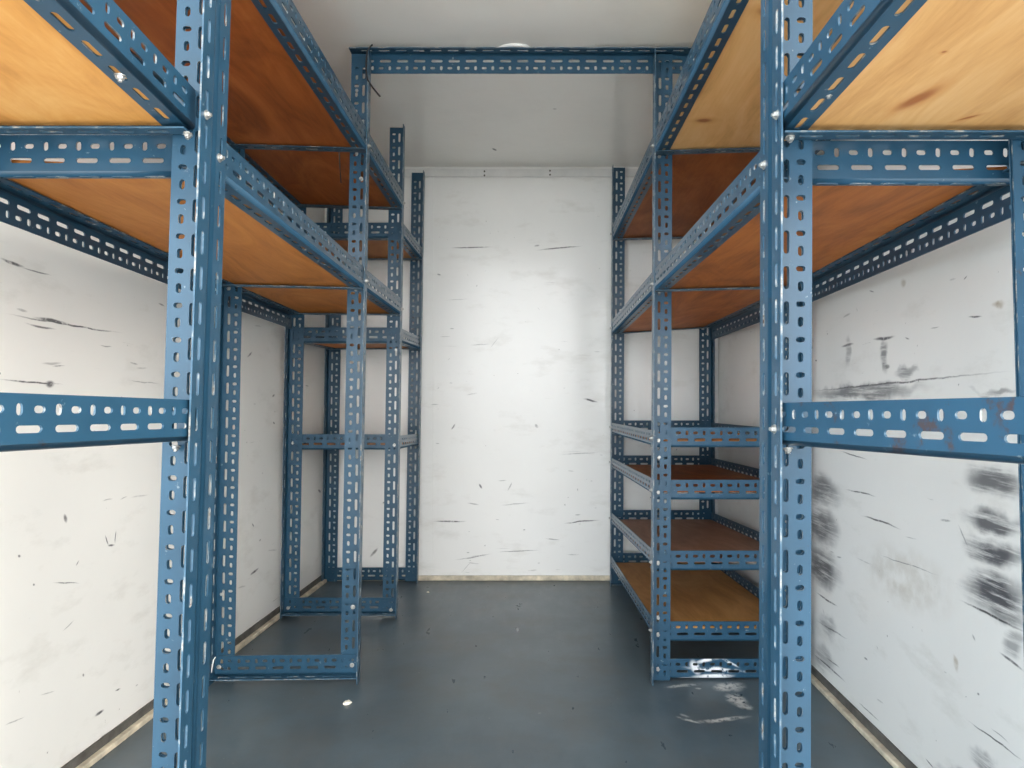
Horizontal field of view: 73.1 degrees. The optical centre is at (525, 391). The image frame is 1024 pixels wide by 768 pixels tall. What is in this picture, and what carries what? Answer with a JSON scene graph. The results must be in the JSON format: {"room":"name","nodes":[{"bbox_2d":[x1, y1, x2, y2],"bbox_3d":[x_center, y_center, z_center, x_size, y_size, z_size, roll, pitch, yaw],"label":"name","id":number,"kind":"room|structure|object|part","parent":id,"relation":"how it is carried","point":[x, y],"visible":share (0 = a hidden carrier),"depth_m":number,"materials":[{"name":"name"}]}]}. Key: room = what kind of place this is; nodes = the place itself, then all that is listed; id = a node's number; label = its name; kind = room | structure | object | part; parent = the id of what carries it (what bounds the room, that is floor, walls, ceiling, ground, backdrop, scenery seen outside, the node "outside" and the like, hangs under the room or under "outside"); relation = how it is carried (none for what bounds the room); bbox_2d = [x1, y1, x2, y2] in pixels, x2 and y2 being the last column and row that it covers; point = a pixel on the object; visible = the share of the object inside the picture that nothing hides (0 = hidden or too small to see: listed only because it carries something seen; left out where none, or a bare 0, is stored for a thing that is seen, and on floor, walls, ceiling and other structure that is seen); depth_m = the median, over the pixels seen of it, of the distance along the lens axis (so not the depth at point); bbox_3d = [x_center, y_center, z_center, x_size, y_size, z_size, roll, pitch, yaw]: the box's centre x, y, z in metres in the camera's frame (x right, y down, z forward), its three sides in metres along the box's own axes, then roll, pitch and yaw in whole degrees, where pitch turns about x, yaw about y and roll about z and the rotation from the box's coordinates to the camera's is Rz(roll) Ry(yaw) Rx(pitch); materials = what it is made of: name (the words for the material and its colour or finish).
{"room":"storage room","nodes":[
{"label":"storage room","id":0,"kind":"room"},
{"bbox_2d":[0,142,324,767],"bbox_3d":[-0.995,-0.083,1.790,0.030,1.845,2.587,0,0,4],"label":"wall","id":1,"kind":"structure","parent":0,"point":[79,526],"depth_m":1.59,"materials":[{"name":"white paint"}]},
{"bbox_2d":[61,576,326,767],"bbox_3d":[-0.968,0.833,1.790,0.020,0.014,2.586,0,0,4],"label":"baseboard","id":2,"kind":"structure","parent":1,"relation":"attached to","point":[133,728],"depth_m":1.73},
{"bbox_2d":[90,581,892,767],"bbox_3d":[-0.120,0.870,1.805,2.005,0.060,2.610,0,0,0],"label":"floor","id":3,"kind":"structure","parent":0,"point":[466,674],"depth_m":1.90,"materials":[{"name":"grey concrete"}]},
{"bbox_2d":[0,0,215,767],"bbox_3d":[-0.681,-0.062,0.753,0.496,1.800,0.497,0,0,0],"label":"shelving unit","id":4,"kind":"object","parent":3,"relation":"on","point":[63,72],"visible":1,"depth_m":0.96,"materials":[{"name":"blue paint"}]},
{"bbox_3d":[-0.674,-0.400,0.984,0.388,0.058,0.030,0,0,0],"label":"cross rail","id":5,"kind":"part","parent":4,"relation":"part of","materials":[{"name":"blue metal"}]},
{"bbox_3d":[-0.515,0.033,0.776,0.040,0.073,0.441,0,0,6],"label":"guard rail","id":6,"kind":"part","parent":4,"relation":"part of","materials":[{"name":"blue metal"}]},
{"bbox_3d":[-0.501,-0.429,0.779,0.040,0.102,0.447,0,0,1],"label":"rail","id":7,"kind":"part","parent":4,"relation":"part of","materials":[{"name":"blue metal"}]},
{"bbox_3d":[-0.492,-0.062,0.980,0.118,1.799,0.040,0,0,0],"label":"post","id":8,"kind":"part","parent":4,"relation":"part of","materials":[{"name":"blue metal"}]},
{"bbox_2d":[0,0,424,767],"bbox_3d":[-0.671,-0.075,2.038,0.475,1.826,2.073,0,0,0],"label":"shelving unit","id":9,"kind":"object","parent":3,"relation":"on","point":[279,118],"visible":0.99,"depth_m":1.91,"materials":[{"name":"blue paint"}]},
{"bbox_3d":[-0.665,-0.358,1.052,0.410,0.062,0.014,0,0,0],"label":"cross rail","id":10,"kind":"part","parent":9,"relation":"part of","materials":[{"name":"blue metal"}]},
{"bbox_3d":[-0.857,-0.299,1.501,0.041,0.097,0.994,0,0,0],"label":"rail","id":11,"kind":"part","parent":9,"relation":"part of","materials":[{"name":"blue metal"}]},
{"bbox_3d":[-0.849,-0.686,1.502,0.040,0.072,0.993,0,0,0],"label":"rail","id":12,"kind":"part","parent":9,"relation":"part of","materials":[{"name":"blue metal"}]},
{"bbox_3d":[-0.492,-0.062,1.023,0.118,1.799,0.040,0,0,0],"label":"post","id":13,"kind":"part","parent":9,"relation":"part of","materials":[{"name":"blue metal"}]},
{"bbox_3d":[-0.856,-0.061,1.980,0.094,1.798,0.040,0,0,0],"label":"post","id":14,"kind":"part","parent":9,"relation":"part of","materials":[{"name":"blue metal"}]},
{"bbox_3d":[-0.857,-0.272,2.291,0.040,0.074,0.574,0,0,0],"label":"rail","id":15,"kind":"part","parent":9,"relation":"part of","materials":[{"name":"blue metal"}]},
{"bbox_3d":[-0.849,-0.672,2.291,0.040,0.072,0.573,0,0,0],"label":"rail","id":16,"kind":"part","parent":9,"relation":"part of","materials":[{"name":"blue metal"}]},
{"bbox_3d":[-0.482,-0.342,1.503,0.041,0.089,0.994,0,0,0],"label":"rail","id":17,"kind":"part","parent":9,"relation":"part of","materials":[{"name":"blue metal"}]},
{"bbox_3d":[-0.692,0.789,1.978,0.416,0.063,0.036,0,0,0],"label":"rail","id":18,"kind":"part","parent":9,"relation":"part of","materials":[{"name":"blue metal"}]},
{"bbox_3d":[-0.670,-0.328,1.979,0.409,0.068,0.040,0,0,0],"label":"cross rail","id":19,"kind":"part","parent":9,"relation":"part of","materials":[{"name":"blue metal"}]},
{"bbox_3d":[-0.861,-0.061,2.560,0.089,1.798,0.040,0,0,0],"label":"post","id":20,"kind":"part","parent":9,"relation":"part of","materials":[{"name":"blue metal"}]},
{"bbox_3d":[-0.662,-0.726,1.979,0.408,0.070,0.040,0,0,0],"label":"cross rail","id":21,"kind":"part","parent":9,"relation":"part of","materials":[{"name":"blue metal"}]},
{"bbox_3d":[-0.475,-0.730,1.502,0.040,0.072,0.993,0,0,0],"label":"rail","id":22,"kind":"part","parent":9,"relation":"part of","materials":[{"name":"blue metal"}]},
{"bbox_3d":[-0.860,-0.213,2.816,0.040,0.053,0.460,0,0,0],"label":"rail","id":23,"kind":"part","parent":9,"relation":"part of","materials":[{"name":"blue metal"}]},
{"bbox_3d":[-0.850,-0.061,3.030,0.085,1.798,0.040,0,0,0],"label":"post","id":24,"kind":"part","parent":9,"relation":"part of","materials":[{"name":"blue metal"}]},
{"bbox_3d":[-0.692,0.796,2.562,0.419,0.058,0.030,0,0,0],"label":"rail","id":25,"kind":"part","parent":9,"relation":"part of","materials":[{"name":"blue metal"}]},
{"bbox_2d":[338,152,341,182],"bbox_3d":[-0.527,-0.635,1.954,0.009,0.087,0.004,0,0,0],"label":"cable tie","id":26,"kind":"object","parent":9,"relation":"hanging from","point":[338,152],"visible":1,"depth_m":1.95,"materials":[{"name":"black plastic"}]},
{"bbox_3d":[-0.671,-0.309,2.559,0.408,0.048,0.040,0,0,0],"label":"cross rail","id":27,"kind":"part","parent":9,"relation":"part of","materials":[{"name":"blue metal"}]},
{"bbox_3d":[-0.680,0.187,2.604,0.410,0.058,0.040,0,0,0],"label":"cross rail","id":28,"kind":"part","parent":9,"relation":"part of","materials":[{"name":"blue metal"}]},
{"bbox_3d":[-0.672,-0.213,2.604,0.410,0.058,0.040,0,0,0],"label":"cross rail","id":29,"kind":"part","parent":9,"relation":"part of","materials":[{"name":"blue metal"}]},
{"bbox_3d":[-0.663,-0.706,2.559,0.408,0.057,0.040,0,0,0],"label":"cross rail","id":30,"kind":"part","parent":9,"relation":"part of","materials":[{"name":"blue metal"}]},
{"bbox_3d":[-0.664,-0.605,2.604,0.409,0.058,0.040,0,0,0],"label":"cross rail","id":31,"kind":"part","parent":9,"relation":"part of","materials":[{"name":"blue metal"}]},
{"bbox_3d":[-0.492,-0.073,1.980,0.091,1.811,0.040,0,0,0],"label":"post","id":32,"kind":"part","parent":9,"relation":"part of","materials":[{"name":"blue metal"}]},
{"bbox_3d":[-0.684,0.806,3.063,0.410,0.058,0.018,0,0,0],"label":"rail","id":33,"kind":"part","parent":9,"relation":"part of","materials":[{"name":"blue metal"}]},
{"bbox_3d":[-0.680,0.215,3.027,0.410,0.045,0.040,0,0,0],"label":"cross rail","id":34,"kind":"part","parent":9,"relation":"part of","materials":[{"name":"blue metal"}]},
{"bbox_2d":[365,44,380,96],"bbox_3d":[-0.433,-0.910,1.955,0.047,0.155,0.009,0,0,14],"label":"cable tie","id":35,"kind":"object","parent":9,"relation":"attached to","point":[371,45],"visible":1,"depth_m":1.96,"materials":[{"name":"black plastic"}]},
{"bbox_3d":[-0.672,-0.209,3.027,0.410,0.045,0.040,0,0,0],"label":"cross rail","id":36,"kind":"part","parent":9,"relation":"part of","materials":[{"name":"blue metal"}]},
{"bbox_3d":[-0.664,-0.603,3.027,0.409,0.045,0.040,0,0,0],"label":"cross rail","id":37,"kind":"part","parent":9,"relation":"part of","materials":[{"name":"blue metal"}]},
{"bbox_3d":[-0.482,-0.322,2.292,0.040,0.067,0.573,0,0,0],"label":"rail","id":38,"kind":"part","parent":9,"relation":"part of","materials":[{"name":"blue metal"}]},
{"bbox_3d":[-0.475,-0.716,2.293,0.040,0.072,0.573,0,0,0],"label":"rail","id":39,"kind":"part","parent":9,"relation":"part of","materials":[{"name":"blue metal"}]},
{"bbox_3d":[-0.494,-0.075,2.560,0.086,1.825,0.040,0,0,0],"label":"post","id":40,"kind":"part","parent":9,"relation":"part of","materials":[{"name":"blue metal"}]},
{"bbox_3d":[-0.492,0.199,2.817,0.040,0.071,0.462,0,0,0],"label":"rail","id":41,"kind":"part","parent":9,"relation":"part of","materials":[{"name":"blue metal"}]},
{"bbox_3d":[-0.477,-0.607,2.816,0.040,0.054,0.460,0,0,0],"label":"rail","id":42,"kind":"part","parent":9,"relation":"part of","materials":[{"name":"blue metal"}]},
{"bbox_3d":[-0.484,-0.213,2.816,0.040,0.053,0.460,0,0,0],"label":"rail","id":43,"kind":"part","parent":9,"relation":"part of","materials":[{"name":"blue metal"}]},
{"bbox_3d":[-0.490,-0.066,3.030,0.087,1.806,0.040,0,0,0],"label":"post","id":44,"kind":"part","parent":9,"relation":"part of","materials":[{"name":"blue metal"}]},
{"bbox_2d":[349,47,690,73],"bbox_3d":[-0.009,-0.958,1.994,0.996,0.061,0.040,0,0,0],"label":"rail","id":45,"kind":"object","parent":9,"relation":"attached to","point":[531,55],"visible":0.97,"depth_m":2.01,"materials":[{"name":"blue metal"}]},
{"bbox_2d":[343,700,351,704],"bbox_3d":[-0.481,0.836,1.860,0.022,0.007,0.025,0,0,31],"label":"flake","id":46,"kind":"object","parent":3,"relation":"on","point":[347,702],"visible":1,"depth_m":1.85,"materials":[{"name":"white paper"}]},
{"bbox_2d":[609,0,1023,767],"bbox_3d":[0.574,-0.071,1.989,0.474,1.819,2.031,0,0,0],"label":"shelving unit","id":47,"kind":"object","parent":3,"relation":"on","point":[706,178],"visible":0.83,"depth_m":1.89,"materials":[{"name":"blue paint"}]},
{"bbox_3d":[0.587,0.806,2.987,0.440,0.058,0.018,0,0,0],"label":"rail","id":48,"kind":"part","parent":47,"relation":"part of","materials":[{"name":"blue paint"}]},
{"bbox_3d":[0.397,-0.069,2.980,0.068,1.812,0.040,0,0,0],"label":"post","id":49,"kind":"part","parent":47,"relation":"part of","materials":[{"name":"blue metal"}]},
{"bbox_3d":[0.385,0.705,2.505,0.043,0.099,0.988,0,0,0],"label":"rail","id":50,"kind":"part","parent":47,"relation":"part of","materials":[{"name":"blue metal"}]},
{"bbox_3d":[0.386,0.512,2.506,0.043,0.111,0.989,0,0,0],"label":"rail","id":51,"kind":"part","parent":47,"relation":"part of","materials":[{"name":"blue metal"}]},
{"bbox_3d":[0.388,0.145,2.505,0.043,0.066,0.987,0,0,0],"label":"rail","id":52,"kind":"part","parent":47,"relation":"part of","materials":[{"name":"blue metal"}]},
{"bbox_3d":[0.390,-0.301,2.506,0.040,0.098,0.989,0,0,0],"label":"rail","id":53,"kind":"part","parent":47,"relation":"part of","materials":[{"name":"blue metal"}]},
{"bbox_3d":[0.387,0.291,2.505,0.043,0.079,0.987,0,0,0],"label":"rail","id":54,"kind":"part","parent":47,"relation":"part of","materials":[{"name":"blue metal"}]},
{"bbox_3d":[0.392,-0.703,2.505,0.040,0.088,0.989,0,0,0],"label":"rail","id":55,"kind":"part","parent":47,"relation":"part of","materials":[{"name":"blue metal"}]},
{"bbox_3d":[0.591,-0.684,2.979,0.427,0.057,0.040,0,0,0],"label":"cross rail","id":56,"kind":"part","parent":47,"relation":"part of","materials":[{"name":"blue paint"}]},
{"bbox_3d":[0.587,0.729,2.979,0.435,0.058,0.040,0,0,0],"label":"cross rail","id":57,"kind":"part","parent":47,"relation":"part of","materials":[{"name":"blue metal"}]},
{"bbox_3d":[0.393,-0.071,1.985,0.065,1.817,0.040,0,0,0],"label":"post","id":58,"kind":"part","parent":47,"relation":"part of","materials":[{"name":"blue metal"}]},
{"bbox_3d":[0.588,0.542,2.979,0.434,0.058,0.040,0,0,0],"label":"cross rail","id":59,"kind":"part","parent":47,"relation":"part of","materials":[{"name":"blue metal"}]},
{"bbox_3d":[0.588,0.305,2.979,0.433,0.058,0.040,0,0,0],"label":"cross rail","id":60,"kind":"part","parent":47,"relation":"part of","materials":[{"name":"blue metal"}]},
{"bbox_3d":[0.589,0.152,2.979,0.432,0.058,0.040,0,0,0],"label":"cross rail","id":61,"kind":"part","parent":47,"relation":"part of","materials":[{"name":"blue metal"}]},
{"bbox_3d":[0.589,-0.286,2.979,0.431,0.074,0.040,0,0,0],"label":"cross rail","id":62,"kind":"part","parent":47,"relation":"part of","materials":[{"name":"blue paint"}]},
{"bbox_3d":[0.380,-0.720,1.492,0.040,0.063,1.022,0,0,1],"label":"rail","id":63,"kind":"part","parent":47,"relation":"part of","materials":[{"name":"blue metal"}]},
{"bbox_3d":[0.782,-0.061,2.980,0.058,1.797,0.040,0,0,0],"label":"post","id":64,"kind":"part","parent":47,"relation":"part of","materials":[{"name":"blue metal"}]},
{"bbox_3d":[0.580,0.806,2.025,0.432,0.058,0.030,0,0,0],"label":"rail","id":65,"kind":"part","parent":47,"relation":"part of","materials":[{"name":"blue metal"}]},
{"bbox_3d":[0.581,0.697,2.030,0.427,0.058,0.040,0,0,0],"label":"cross rail","id":66,"kind":"part","parent":47,"relation":"part of","materials":[{"name":"blue metal"}]},
{"bbox_3d":[0.581,0.491,2.030,0.426,0.058,0.040,0,0,0],"label":"cross rail","id":67,"kind":"part","parent":47,"relation":"part of","materials":[{"name":"blue metal"}]},
{"bbox_3d":[0.581,0.285,2.030,0.426,0.058,0.040,0,0,0],"label":"cross rail","id":68,"kind":"part","parent":47,"relation":"part of","materials":[{"name":"blue metal"}]},
{"bbox_3d":[0.582,0.132,2.030,0.425,0.058,0.040,0,0,0],"label":"cross rail","id":69,"kind":"part","parent":47,"relation":"part of","materials":[{"name":"blue metal"}]},
{"bbox_3d":[0.378,-0.327,1.492,0.059,0.069,1.023,0,0,0],"label":"rail","id":70,"kind":"part","parent":47,"relation":"part of","materials":[{"name":"blue metal"}]},
{"bbox_3d":[0.583,-0.323,1.984,0.423,0.069,0.040,0,0,0],"label":"cross rail","id":71,"kind":"part","parent":47,"relation":"part of","materials":[{"name":"blue metal"}]},
{"bbox_3d":[0.583,-0.721,1.984,0.421,0.070,0.040,0,0,0],"label":"cross rail","id":72,"kind":"part","parent":47,"relation":"part of","materials":[{"name":"blue metal"}]},
{"bbox_3d":[0.782,0.145,2.505,0.040,0.066,0.987,0,0,1],"label":"rail","id":73,"kind":"part","parent":47,"relation":"part of","materials":[{"name":"blue metal"}]},
{"bbox_3d":[0.782,0.705,2.506,0.040,0.099,0.988,0,0,1],"label":"rail","id":74,"kind":"part","parent":47,"relation":"part of","materials":[{"name":"blue metal"}]},
{"bbox_3d":[0.782,0.512,2.506,0.040,0.111,0.989,0,0,1],"label":"rail","id":75,"kind":"part","parent":47,"relation":"part of","materials":[{"name":"blue metal"}]},
{"bbox_3d":[0.782,0.291,2.505,0.040,0.079,0.987,0,0,1],"label":"rail","id":76,"kind":"part","parent":47,"relation":"part of","materials":[{"name":"blue metal"}]},
{"bbox_3d":[0.782,-0.265,2.504,0.040,0.080,0.988,0,0,1],"label":"rail","id":77,"kind":"part","parent":47,"relation":"part of","materials":[{"name":"blue metal"}]},
{"bbox_3d":[0.374,-0.061,0.998,0.063,1.797,0.040,0,0,0],"label":"post","id":78,"kind":"part","parent":47,"relation":"part of","materials":[{"name":"blue metal"}]},
{"bbox_3d":[0.771,-0.061,1.985,0.058,1.797,0.040,0,0,0],"label":"post","id":79,"kind":"part","parent":47,"relation":"part of","materials":[{"name":"blue metal"}]},
{"bbox_3d":[0.547,-0.340,1.026,0.389,0.063,0.012,0,0,0],"label":"cross rail","id":80,"kind":"part","parent":47,"relation":"part of","materials":[{"name":"blue metal"}]},
{"bbox_3d":[0.749,-0.287,1.492,0.040,0.081,1.025,0,0,3],"label":"rail","id":81,"kind":"part","parent":47,"relation":"part of","materials":[{"name":"blue metal"}]},
{"bbox_3d":[0.723,-0.061,0.998,0.112,1.799,0.040,0,0,0],"label":"post","id":82,"kind":"part","parent":47,"relation":"part of","materials":[{"name":"blue metal"}]},
{"bbox_2d":[769,0,1023,767],"bbox_3d":[0.558,-0.061,0.740,0.443,1.799,0.471,0,0,0],"label":"shelving unit","id":83,"kind":"object","parent":3,"relation":"on","point":[905,69],"visible":1,"depth_m":0.91,"materials":[{"name":"blue paint"}]},
{"bbox_3d":[0.374,-0.061,0.955,0.063,1.797,0.040,0,0,0],"label":"post","id":84,"kind":"part","parent":83,"relation":"part of","materials":[{"name":"blue metal"}]},
{"bbox_3d":[0.374,-0.408,0.766,0.040,0.092,0.421,0,0,-1],"label":"rail","id":85,"kind":"part","parent":83,"relation":"part of","materials":[{"name":"blue metal"}]},
{"bbox_3d":[0.545,-0.383,0.957,0.383,0.058,0.034,0,0,0],"label":"cross rail","id":86,"kind":"part","parent":83,"relation":"part of","materials":[{"name":"blue metal"}]},
{"bbox_3d":[0.408,0.038,0.764,0.040,0.070,0.417,0,0,-11],"label":"guard rail","id":87,"kind":"part","parent":83,"relation":"part of","materials":[{"name":"blue metal"}]},
{"bbox_3d":[0.723,-0.061,0.955,0.112,1.799,0.040,0,0,0],"label":"post","id":88,"kind":"part","parent":83,"relation":"part of","materials":[{"name":"blue metal"}]},
{"bbox_2d":[282,0,721,166],"bbox_3d":[-0.120,-1.030,1.805,2.005,0.050,2.610,0,0,0],"label":"ceiling","id":89,"kind":"structure","parent":0,"point":[449,120],"depth_m":2.23,"materials":[{"name":"white paint"}]},
{"bbox_2d":[499,43,529,66],"bbox_3d":[-0.034,-0.994,2.052,0.128,0.023,0.128,0,0,0],"label":"recessed light","id":90,"kind":"object","parent":89,"relation":"in","point":[509,44],"visible":0.23,"depth_m":2.00,"materials":[{"name":"white plastic"}]},
{"bbox_2d":[325,167,707,574],"bbox_3d":[-0.024,-0.083,3.095,1.811,1.845,0.030,0,0,0],"label":"wall","id":91,"kind":"structure","parent":0,"point":[522,265],"depth_m":3.08,"materials":[{"name":"white paint"}]},
{"bbox_2d":[421,177,433,573],"bbox_3d":[-0.440,-0.074,3.078,0.058,1.768,0.004,0,0,0],"label":"trim","id":92,"kind":"structure","parent":91,"relation":"attached to","point":[427,380],"depth_m":3.08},
{"bbox_2d":[337,575,619,580],"bbox_3d":[-0.024,0.829,3.075,1.751,0.022,0.010,0,0,0],"label":"baseboard","id":93,"kind":"structure","parent":91,"relation":"attached to","point":[420,577],"depth_m":3.07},
{"bbox_2d":[385,169,642,176],"bbox_3d":[-0.024,-0.975,3.072,1.751,0.036,0.015,0,0,0],"label":"trim","id":94,"kind":"structure","parent":91,"relation":"attached to","point":[408,172],"depth_m":3.07,"materials":[{"name":"white metal"}]},
{"bbox_2d":[718,140,1023,767],"bbox_3d":[0.859,-0.083,1.790,0.030,1.845,2.580,0,0,0],"label":"wall","id":95,"kind":"structure","parent":0,"point":[917,615],"depth_m":1.48,"materials":[{"name":"white paint"}]},
{"bbox_2d":[715,329,717,521],"bbox_3d":[0.840,-0.083,3.065,0.023,1.845,0.030,0,0,0],"label":"trim","id":96,"kind":"structure","parent":95,"relation":"attached to","point":[716,339],"depth_m":3.05,"materials":[{"name":"white metal"}]},
{"bbox_2d":[811,665,917,767],"bbox_3d":[0.832,0.833,1.790,0.020,0.014,2.580,0,0,0],"label":"baseboard","id":97,"kind":"structure","parent":95,"relation":"attached to","point":[893,761],"depth_m":1.71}
]}

